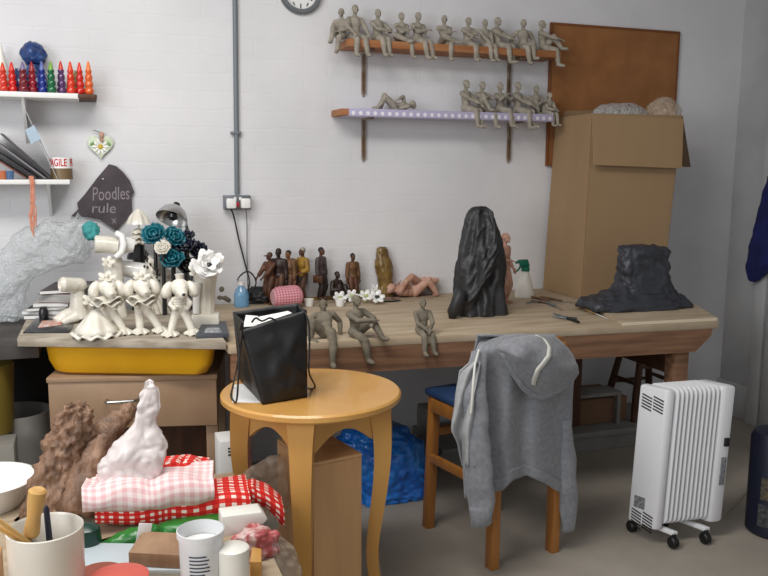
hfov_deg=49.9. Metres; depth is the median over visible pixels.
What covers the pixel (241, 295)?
bottle
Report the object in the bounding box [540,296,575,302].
tool
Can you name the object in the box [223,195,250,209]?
wall socket
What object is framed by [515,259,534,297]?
spray bottle
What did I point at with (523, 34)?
figurine
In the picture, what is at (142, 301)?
figurine
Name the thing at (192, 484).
gingham cloth
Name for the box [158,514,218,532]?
plastic bag
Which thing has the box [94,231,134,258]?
mug
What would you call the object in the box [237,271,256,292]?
cable
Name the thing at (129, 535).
plastic bag
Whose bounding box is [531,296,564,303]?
tool
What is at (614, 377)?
wooden stool
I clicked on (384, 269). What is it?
statue
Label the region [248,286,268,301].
cloth
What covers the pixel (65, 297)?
magazine
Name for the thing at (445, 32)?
figurine
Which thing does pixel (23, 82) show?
bottle
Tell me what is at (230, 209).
power cable
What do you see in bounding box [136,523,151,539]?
label card
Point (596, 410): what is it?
carton
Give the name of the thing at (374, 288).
flower ornament
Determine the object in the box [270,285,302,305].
pouch
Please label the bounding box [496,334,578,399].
hood
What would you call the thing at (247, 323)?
paper sheets
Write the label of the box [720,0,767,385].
wall
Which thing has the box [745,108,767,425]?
trim
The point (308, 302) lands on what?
pot
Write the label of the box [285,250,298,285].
figurine
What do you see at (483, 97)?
figurine
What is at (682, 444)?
radiator
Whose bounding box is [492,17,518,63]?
figurine
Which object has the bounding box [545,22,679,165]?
cork board
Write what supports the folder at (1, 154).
on the wall shelf at (48, 182)
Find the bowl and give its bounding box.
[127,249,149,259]
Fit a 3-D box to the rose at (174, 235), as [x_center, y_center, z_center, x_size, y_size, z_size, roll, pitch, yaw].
[-0.890,-0.079,3.537,0.096,0.377,0.075,-3,9,-20]
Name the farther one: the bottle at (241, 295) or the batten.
the bottle at (241, 295)
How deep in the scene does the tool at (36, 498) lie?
1.68 m
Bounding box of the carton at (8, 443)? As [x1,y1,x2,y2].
[0,434,17,461]
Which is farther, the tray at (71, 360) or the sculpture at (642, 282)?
the sculpture at (642, 282)
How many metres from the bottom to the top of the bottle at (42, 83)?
0.132 m
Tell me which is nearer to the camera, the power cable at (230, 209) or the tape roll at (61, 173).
the tape roll at (61, 173)
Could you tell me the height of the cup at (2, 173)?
0.035 m
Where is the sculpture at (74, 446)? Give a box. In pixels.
[14,399,136,522]
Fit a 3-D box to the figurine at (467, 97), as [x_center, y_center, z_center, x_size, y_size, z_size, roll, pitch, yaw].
[0.440,-0.905,4.058,0.089,0.240,0.141,-7,11,-42]
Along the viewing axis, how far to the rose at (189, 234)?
3.57 m
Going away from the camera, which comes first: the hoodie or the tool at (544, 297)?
the hoodie
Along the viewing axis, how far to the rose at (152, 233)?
3.48 m
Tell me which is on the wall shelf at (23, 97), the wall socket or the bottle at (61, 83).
the bottle at (61, 83)
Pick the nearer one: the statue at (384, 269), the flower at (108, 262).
the flower at (108, 262)
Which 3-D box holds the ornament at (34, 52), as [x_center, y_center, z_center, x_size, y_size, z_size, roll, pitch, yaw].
[-1.464,-0.922,3.455,0.112,0.220,0.110,3,9,17]
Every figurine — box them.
[53,277,93,323]
[70,271,132,341]
[94,231,134,317]
[123,270,167,335]
[126,209,150,309]
[160,273,198,337]
[188,249,224,328]
[255,252,275,304]
[271,248,288,288]
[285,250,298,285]
[295,247,309,302]
[307,299,342,368]
[313,247,327,299]
[328,8,349,53]
[330,271,348,298]
[345,253,360,293]
[346,5,371,56]
[346,295,389,364]
[370,9,393,56]
[372,93,415,109]
[387,277,438,296]
[392,12,416,58]
[398,273,438,284]
[410,12,437,59]
[413,298,437,356]
[436,15,462,60]
[459,80,487,128]
[461,17,481,61]
[475,81,501,128]
[478,19,500,61]
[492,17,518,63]
[493,82,518,128]
[501,233,516,304]
[508,19,539,64]
[512,82,539,129]
[529,85,547,113]
[538,20,568,66]
[545,92,561,126]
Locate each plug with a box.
[226,198,235,208]
[240,198,250,207]
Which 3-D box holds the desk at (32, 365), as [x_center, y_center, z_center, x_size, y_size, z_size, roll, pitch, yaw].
[-1.925,0.576,3.252,1.300,0.788,0.597,-3,9,-20]
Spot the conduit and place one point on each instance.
(235, 132)
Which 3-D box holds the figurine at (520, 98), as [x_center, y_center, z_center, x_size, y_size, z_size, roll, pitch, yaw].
[0.715,-0.920,4.160,0.140,0.240,0.088,8,11,42]
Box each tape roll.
[50,157,71,167]
[50,168,72,178]
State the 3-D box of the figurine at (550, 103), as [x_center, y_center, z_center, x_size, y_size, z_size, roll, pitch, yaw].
[0.859,-0.912,4.217,0.071,0.175,0.104,-3,9,-20]
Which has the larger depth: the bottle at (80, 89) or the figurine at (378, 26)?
the figurine at (378, 26)
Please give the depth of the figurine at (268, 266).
3.89 m
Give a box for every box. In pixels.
[219,503,266,536]
[277,436,361,575]
[543,110,690,298]
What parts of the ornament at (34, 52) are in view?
ornament bulb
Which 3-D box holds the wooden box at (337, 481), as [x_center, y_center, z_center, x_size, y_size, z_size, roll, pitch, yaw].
[-0.213,0.784,2.696,0.172,0.559,0.260,-5,10,-32]
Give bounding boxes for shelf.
[0,91,78,142]
[0,179,70,215]
[331,108,552,162]
[339,38,560,105]
[417,385,621,413]
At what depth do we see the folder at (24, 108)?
3.45 m
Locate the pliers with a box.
[552,313,579,322]
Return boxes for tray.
[47,347,214,375]
[85,543,179,574]
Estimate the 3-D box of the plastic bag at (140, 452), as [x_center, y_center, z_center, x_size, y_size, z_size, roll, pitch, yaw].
[-0.676,0.406,2.216,0.185,0.326,0.093,-3,9,-20]
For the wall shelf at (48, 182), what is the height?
0.160 m
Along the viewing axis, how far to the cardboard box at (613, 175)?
4.09 m
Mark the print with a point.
(206, 329)
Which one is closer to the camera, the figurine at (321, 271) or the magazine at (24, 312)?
the magazine at (24, 312)
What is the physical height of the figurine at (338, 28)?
0.217 m
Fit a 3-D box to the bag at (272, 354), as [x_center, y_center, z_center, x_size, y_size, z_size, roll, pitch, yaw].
[-0.351,0.197,2.594,0.271,0.280,0.316,0,8,-5]
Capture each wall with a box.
[0,0,744,461]
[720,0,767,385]
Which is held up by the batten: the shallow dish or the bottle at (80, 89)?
the bottle at (80, 89)
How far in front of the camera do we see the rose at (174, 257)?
3.48 m
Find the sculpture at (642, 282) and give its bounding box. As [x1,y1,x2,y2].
[575,244,693,312]
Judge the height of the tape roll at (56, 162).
0.045 m
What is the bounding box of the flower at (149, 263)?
[145,255,170,285]
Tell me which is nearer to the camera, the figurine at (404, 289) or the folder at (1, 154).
the folder at (1, 154)
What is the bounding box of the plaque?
[87,130,112,157]
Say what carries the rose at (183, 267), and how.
on the display board at (151, 340)
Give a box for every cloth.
[81,460,214,512]
[95,474,250,524]
[163,454,209,466]
[247,479,284,526]
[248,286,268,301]
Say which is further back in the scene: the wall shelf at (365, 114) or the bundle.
the wall shelf at (365, 114)
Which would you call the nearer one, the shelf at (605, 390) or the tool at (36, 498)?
the tool at (36, 498)
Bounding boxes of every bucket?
[0,359,13,435]
[5,401,50,495]
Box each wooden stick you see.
[0,518,32,542]
[0,526,22,541]
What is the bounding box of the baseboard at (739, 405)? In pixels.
[717,377,746,420]
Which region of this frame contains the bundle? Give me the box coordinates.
[29,176,36,236]
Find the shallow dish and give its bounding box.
[383,297,399,300]
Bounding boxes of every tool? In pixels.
[23,486,46,541]
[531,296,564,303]
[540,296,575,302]
[545,301,562,309]
[579,307,606,318]
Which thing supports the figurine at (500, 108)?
on the wall shelf at (365, 114)
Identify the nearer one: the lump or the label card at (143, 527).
the label card at (143, 527)
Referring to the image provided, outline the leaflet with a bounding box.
[38,320,61,327]
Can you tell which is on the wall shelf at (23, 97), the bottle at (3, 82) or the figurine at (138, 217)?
the bottle at (3, 82)
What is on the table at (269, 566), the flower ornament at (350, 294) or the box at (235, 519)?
the box at (235, 519)
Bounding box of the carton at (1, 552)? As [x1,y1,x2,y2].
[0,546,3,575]
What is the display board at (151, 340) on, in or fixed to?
on the tray at (71, 360)
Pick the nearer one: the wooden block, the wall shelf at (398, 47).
the wooden block
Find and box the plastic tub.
[176,519,224,575]
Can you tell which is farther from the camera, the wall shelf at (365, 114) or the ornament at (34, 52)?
the wall shelf at (365, 114)
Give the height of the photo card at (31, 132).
0.077 m
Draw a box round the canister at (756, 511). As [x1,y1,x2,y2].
[744,425,767,538]
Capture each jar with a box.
[15,68,19,91]
[66,71,76,93]
[84,521,101,547]
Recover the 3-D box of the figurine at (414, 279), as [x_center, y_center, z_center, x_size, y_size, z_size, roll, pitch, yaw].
[0.183,-0.044,4.244,0.286,0.107,0.151,-4,9,-28]
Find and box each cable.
[230,209,249,289]
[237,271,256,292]
[246,209,247,287]
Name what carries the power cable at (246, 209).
hanging from the plug at (244, 202)
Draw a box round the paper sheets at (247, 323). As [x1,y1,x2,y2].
[244,311,290,326]
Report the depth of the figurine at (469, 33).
4.01 m
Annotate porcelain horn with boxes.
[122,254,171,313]
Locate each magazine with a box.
[22,309,61,314]
[24,315,55,319]
[27,305,68,311]
[33,301,69,306]
[38,288,88,302]
[40,281,93,294]
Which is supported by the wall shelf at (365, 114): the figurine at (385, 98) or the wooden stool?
the figurine at (385, 98)
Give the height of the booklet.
0.017 m
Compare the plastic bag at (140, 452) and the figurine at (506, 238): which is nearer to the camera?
the plastic bag at (140, 452)
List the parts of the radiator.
panel, control panel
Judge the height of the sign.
0.294 m
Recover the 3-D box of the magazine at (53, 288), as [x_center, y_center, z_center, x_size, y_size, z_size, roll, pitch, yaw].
[-1.347,-0.002,3.525,0.166,0.015,0.292,-1,8,-9]
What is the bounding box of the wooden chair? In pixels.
[422,336,566,570]
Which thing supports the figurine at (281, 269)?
on the workbench
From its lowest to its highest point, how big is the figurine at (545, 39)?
0.238 m
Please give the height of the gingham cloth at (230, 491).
0.080 m
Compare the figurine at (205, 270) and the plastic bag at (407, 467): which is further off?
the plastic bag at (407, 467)
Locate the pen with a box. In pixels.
[43,505,52,540]
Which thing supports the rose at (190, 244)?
on the display board at (151, 340)
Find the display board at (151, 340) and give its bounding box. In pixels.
[17,309,225,348]
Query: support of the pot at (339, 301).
on the workbench
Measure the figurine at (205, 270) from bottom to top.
0.315 m
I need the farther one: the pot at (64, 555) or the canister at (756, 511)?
the canister at (756, 511)
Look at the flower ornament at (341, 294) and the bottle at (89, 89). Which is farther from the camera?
the flower ornament at (341, 294)
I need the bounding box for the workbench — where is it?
[214,288,718,455]
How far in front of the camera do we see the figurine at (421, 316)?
3.21 m
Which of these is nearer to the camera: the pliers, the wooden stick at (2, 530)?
the wooden stick at (2, 530)
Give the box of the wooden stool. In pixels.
[608,357,663,421]
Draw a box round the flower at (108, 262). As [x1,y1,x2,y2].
[102,256,114,266]
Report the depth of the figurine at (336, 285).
4.02 m
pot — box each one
[5,512,85,575]
[38,306,48,319]
[304,298,313,306]
[335,298,344,306]
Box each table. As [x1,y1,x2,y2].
[0,472,281,575]
[220,369,400,575]
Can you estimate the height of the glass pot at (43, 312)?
0.050 m
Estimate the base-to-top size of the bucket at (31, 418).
0.463 m
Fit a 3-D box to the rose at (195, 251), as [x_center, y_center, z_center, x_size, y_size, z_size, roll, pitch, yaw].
[-0.808,-0.053,3.592,0.089,0.310,0.072,-3,9,-20]
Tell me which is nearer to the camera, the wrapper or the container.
the container
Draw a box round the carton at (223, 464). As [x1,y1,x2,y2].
[215,431,232,473]
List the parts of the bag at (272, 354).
cord handle, cord handle, panel, cord handle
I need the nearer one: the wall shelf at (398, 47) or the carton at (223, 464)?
the carton at (223, 464)
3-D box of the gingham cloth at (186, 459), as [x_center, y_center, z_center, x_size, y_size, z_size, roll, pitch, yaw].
[-0.562,0.518,2.334,0.153,0.080,0.080,-3,9,-20]
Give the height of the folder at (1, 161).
0.121 m
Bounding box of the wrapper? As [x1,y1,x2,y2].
[231,523,280,563]
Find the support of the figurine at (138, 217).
on the display board at (151, 340)
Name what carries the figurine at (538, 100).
on the wall shelf at (365, 114)
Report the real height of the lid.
0.074 m
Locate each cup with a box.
[0,171,5,178]
[6,171,13,178]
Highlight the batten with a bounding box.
[78,94,96,101]
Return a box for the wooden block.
[129,532,179,568]
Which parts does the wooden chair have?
leg, seat, seat rail, leg, leg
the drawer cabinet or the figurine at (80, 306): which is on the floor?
the drawer cabinet
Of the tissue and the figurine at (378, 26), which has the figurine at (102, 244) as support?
the tissue
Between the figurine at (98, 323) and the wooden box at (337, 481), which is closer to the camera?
the wooden box at (337, 481)
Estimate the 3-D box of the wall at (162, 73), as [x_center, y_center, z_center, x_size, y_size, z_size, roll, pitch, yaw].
[-0.831,-0.574,3.866,6.270,2.900,0.120,-3,9,-20]
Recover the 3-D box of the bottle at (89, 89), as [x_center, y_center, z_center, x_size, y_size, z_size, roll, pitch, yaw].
[-1.244,-0.884,3.477,0.038,0.141,0.038,-3,9,-20]
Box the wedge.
[250,547,261,575]
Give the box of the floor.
[252,416,767,575]
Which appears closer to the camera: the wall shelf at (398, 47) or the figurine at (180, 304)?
the figurine at (180, 304)
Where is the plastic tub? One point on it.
(200, 541)
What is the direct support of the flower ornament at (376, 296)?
on the workbench
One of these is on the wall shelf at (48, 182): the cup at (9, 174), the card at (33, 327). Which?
the cup at (9, 174)
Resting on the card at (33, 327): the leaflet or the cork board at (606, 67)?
the leaflet
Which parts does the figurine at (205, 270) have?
flower, flower crown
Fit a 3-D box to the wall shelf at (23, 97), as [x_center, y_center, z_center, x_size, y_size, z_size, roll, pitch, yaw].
[-1.873,-0.689,3.298,1.236,0.200,0.197,-3,9,-20]
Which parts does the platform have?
panel, panel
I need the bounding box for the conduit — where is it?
[230,0,241,193]
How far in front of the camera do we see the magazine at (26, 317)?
3.38 m
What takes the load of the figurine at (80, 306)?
on the card at (33, 327)
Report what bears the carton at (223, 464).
on the floor
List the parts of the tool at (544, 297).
tool handle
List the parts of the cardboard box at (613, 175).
panel, panel, panel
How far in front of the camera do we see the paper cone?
3.41 m
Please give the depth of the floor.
3.29 m
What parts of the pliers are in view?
handle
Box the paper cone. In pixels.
[0,44,8,85]
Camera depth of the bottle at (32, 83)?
3.40 m
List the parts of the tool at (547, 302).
tool handle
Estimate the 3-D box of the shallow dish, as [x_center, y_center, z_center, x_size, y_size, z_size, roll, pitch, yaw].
[0.029,0.056,4.048,0.104,0.010,0.104,-3,9,-20]
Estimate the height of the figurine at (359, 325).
0.255 m
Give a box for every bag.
[97,379,167,481]
[101,524,159,543]
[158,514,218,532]
[230,303,315,404]
[336,420,424,507]
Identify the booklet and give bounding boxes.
[196,321,228,337]
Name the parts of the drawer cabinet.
drawer handle, drawer, modesty panel, leg, rail, leg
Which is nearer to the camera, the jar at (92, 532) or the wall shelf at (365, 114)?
the jar at (92, 532)
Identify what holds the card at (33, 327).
on the display board at (151, 340)
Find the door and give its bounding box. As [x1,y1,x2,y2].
[758,299,767,425]
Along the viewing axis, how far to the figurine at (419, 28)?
3.92 m
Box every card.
[23,318,73,332]
[25,125,40,143]
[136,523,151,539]
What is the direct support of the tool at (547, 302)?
on the workbench
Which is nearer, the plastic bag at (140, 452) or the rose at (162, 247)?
the plastic bag at (140, 452)
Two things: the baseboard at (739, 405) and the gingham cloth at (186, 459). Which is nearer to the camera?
the gingham cloth at (186, 459)
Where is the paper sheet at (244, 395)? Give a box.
[232,384,260,402]
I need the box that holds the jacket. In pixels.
[745,176,767,281]
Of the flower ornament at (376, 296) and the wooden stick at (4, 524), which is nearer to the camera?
the wooden stick at (4, 524)
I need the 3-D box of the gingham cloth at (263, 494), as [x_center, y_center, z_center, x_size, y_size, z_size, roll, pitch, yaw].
[-0.393,0.622,2.394,0.223,0.142,0.131,-3,9,-20]
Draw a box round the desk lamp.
[156,202,194,308]
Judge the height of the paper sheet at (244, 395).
0.001 m
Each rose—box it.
[140,222,166,276]
[154,239,170,314]
[159,247,185,296]
[165,226,186,277]
[174,238,196,311]
[177,255,194,296]
[183,229,194,309]
[189,240,207,259]
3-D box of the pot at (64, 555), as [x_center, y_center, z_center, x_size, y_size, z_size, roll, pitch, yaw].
[-0.710,0.598,1.740,0.153,0.200,0.153,-3,9,-20]
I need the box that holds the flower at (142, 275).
[133,270,150,279]
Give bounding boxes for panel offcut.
[599,303,717,325]
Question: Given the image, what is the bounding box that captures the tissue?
[82,221,99,240]
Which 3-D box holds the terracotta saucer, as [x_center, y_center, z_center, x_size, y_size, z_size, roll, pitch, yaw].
[-0.631,0.652,1.836,0.104,0.040,0.104,-3,9,-20]
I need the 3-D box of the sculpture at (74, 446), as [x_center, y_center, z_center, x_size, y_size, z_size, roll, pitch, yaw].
[-0.828,0.463,2.261,0.352,0.312,0.187,-5,10,-32]
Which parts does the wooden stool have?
leg, leg, leg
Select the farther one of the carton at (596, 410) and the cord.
the carton at (596, 410)
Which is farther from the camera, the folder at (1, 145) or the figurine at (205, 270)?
the folder at (1, 145)
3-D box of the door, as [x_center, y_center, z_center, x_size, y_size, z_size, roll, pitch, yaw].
[2.352,-0.173,3.966,0.046,2.120,1.249,-3,9,-20]
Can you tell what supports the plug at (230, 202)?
attached to the wall socket
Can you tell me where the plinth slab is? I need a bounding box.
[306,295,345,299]
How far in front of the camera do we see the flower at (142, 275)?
3.09 m
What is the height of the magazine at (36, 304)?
0.015 m
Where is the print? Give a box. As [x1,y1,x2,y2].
[204,327,221,332]
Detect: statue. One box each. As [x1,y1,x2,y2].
[375,246,393,296]
[447,206,508,318]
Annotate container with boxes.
[218,540,248,575]
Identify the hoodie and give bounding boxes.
[451,333,578,532]
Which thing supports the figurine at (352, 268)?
on the workbench
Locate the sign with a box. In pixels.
[72,164,133,229]
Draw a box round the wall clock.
[281,0,320,14]
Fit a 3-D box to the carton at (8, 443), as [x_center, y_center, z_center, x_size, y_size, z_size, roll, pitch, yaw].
[-1.571,0.787,3.082,0.379,0.423,0.140,-3,9,-20]
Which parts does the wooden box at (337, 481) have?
box lid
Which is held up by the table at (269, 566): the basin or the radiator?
the basin
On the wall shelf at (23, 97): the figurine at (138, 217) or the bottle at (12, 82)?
the bottle at (12, 82)
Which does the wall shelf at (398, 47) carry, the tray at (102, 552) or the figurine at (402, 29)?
the figurine at (402, 29)
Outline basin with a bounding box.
[0,462,33,513]
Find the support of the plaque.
attached to the wall at (162, 73)
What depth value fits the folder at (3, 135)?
3.44 m
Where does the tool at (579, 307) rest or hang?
on the workbench
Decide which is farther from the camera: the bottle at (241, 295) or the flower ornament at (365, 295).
the flower ornament at (365, 295)
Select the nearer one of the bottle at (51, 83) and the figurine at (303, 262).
the bottle at (51, 83)
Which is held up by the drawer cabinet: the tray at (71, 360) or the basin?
the tray at (71, 360)
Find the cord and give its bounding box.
[721,491,746,519]
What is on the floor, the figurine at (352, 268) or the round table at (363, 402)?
the round table at (363, 402)
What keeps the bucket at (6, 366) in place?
on the carton at (8, 443)
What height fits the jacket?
0.590 m
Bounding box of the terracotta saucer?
[85,562,116,575]
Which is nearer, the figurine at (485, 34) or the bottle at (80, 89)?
the bottle at (80, 89)
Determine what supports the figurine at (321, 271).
on the workbench
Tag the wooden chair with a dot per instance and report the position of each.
(441, 398)
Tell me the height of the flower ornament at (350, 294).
0.061 m
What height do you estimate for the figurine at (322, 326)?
0.238 m
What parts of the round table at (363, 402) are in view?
leg, apron rail, leg, apron rail, leg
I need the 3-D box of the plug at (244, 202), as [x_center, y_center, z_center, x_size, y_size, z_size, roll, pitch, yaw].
[-0.643,-0.393,3.831,0.044,0.046,0.034,-3,9,-20]
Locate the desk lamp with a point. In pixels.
(173, 214)
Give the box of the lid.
[90,563,148,575]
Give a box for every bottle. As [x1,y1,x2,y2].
[0,62,8,90]
[8,62,17,91]
[19,62,28,91]
[28,62,37,91]
[38,61,46,92]
[47,61,56,92]
[57,61,66,92]
[66,62,75,92]
[76,62,84,93]
[85,61,93,93]
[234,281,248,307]
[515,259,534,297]
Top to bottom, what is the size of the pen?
0.217 m
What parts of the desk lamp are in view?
lamp shade, bulb, lamp arm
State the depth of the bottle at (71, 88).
3.43 m
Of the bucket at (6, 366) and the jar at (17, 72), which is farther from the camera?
the jar at (17, 72)
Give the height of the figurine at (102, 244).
0.363 m
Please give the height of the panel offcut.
0.012 m
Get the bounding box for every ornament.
[19,41,47,92]
[333,291,347,302]
[346,289,358,301]
[359,289,371,302]
[370,290,384,303]
[371,284,377,291]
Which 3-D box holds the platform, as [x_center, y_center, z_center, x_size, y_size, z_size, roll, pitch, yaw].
[0.882,0.684,4.364,1.520,0.289,0.396,-3,9,-20]
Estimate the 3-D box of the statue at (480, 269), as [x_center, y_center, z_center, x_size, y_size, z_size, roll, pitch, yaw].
[0.414,-0.122,3.659,0.347,0.481,0.236,-3,9,-20]
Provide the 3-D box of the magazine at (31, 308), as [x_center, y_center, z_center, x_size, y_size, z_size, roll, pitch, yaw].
[-1.396,0.069,3.518,0.169,0.015,0.293,-1,8,-9]
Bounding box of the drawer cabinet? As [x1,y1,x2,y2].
[46,350,226,473]
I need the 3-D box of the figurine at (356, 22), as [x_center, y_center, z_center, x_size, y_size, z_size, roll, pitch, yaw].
[-0.115,-1.188,3.810,0.107,0.249,0.139,-3,9,-20]
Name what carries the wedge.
on the table at (269, 566)
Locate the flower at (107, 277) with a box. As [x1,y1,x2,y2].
[98,271,115,281]
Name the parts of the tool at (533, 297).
tool handle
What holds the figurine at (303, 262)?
on the workbench
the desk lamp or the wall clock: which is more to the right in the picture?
the wall clock
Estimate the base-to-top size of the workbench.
0.800 m
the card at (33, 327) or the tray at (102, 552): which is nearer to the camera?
the tray at (102, 552)
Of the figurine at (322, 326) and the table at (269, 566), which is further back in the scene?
the figurine at (322, 326)
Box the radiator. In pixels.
[626,379,734,548]
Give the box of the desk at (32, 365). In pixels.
[0,316,54,430]
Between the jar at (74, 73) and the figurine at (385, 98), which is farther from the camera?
the figurine at (385, 98)
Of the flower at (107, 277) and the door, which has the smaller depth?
the flower at (107, 277)
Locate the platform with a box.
[412,385,638,469]
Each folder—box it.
[0,143,46,178]
[0,152,38,178]
[0,159,28,178]
[1,133,51,178]
[24,108,57,178]
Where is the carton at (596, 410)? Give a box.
[580,384,626,424]
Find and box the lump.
[217,286,230,301]
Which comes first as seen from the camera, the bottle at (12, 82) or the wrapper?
the wrapper

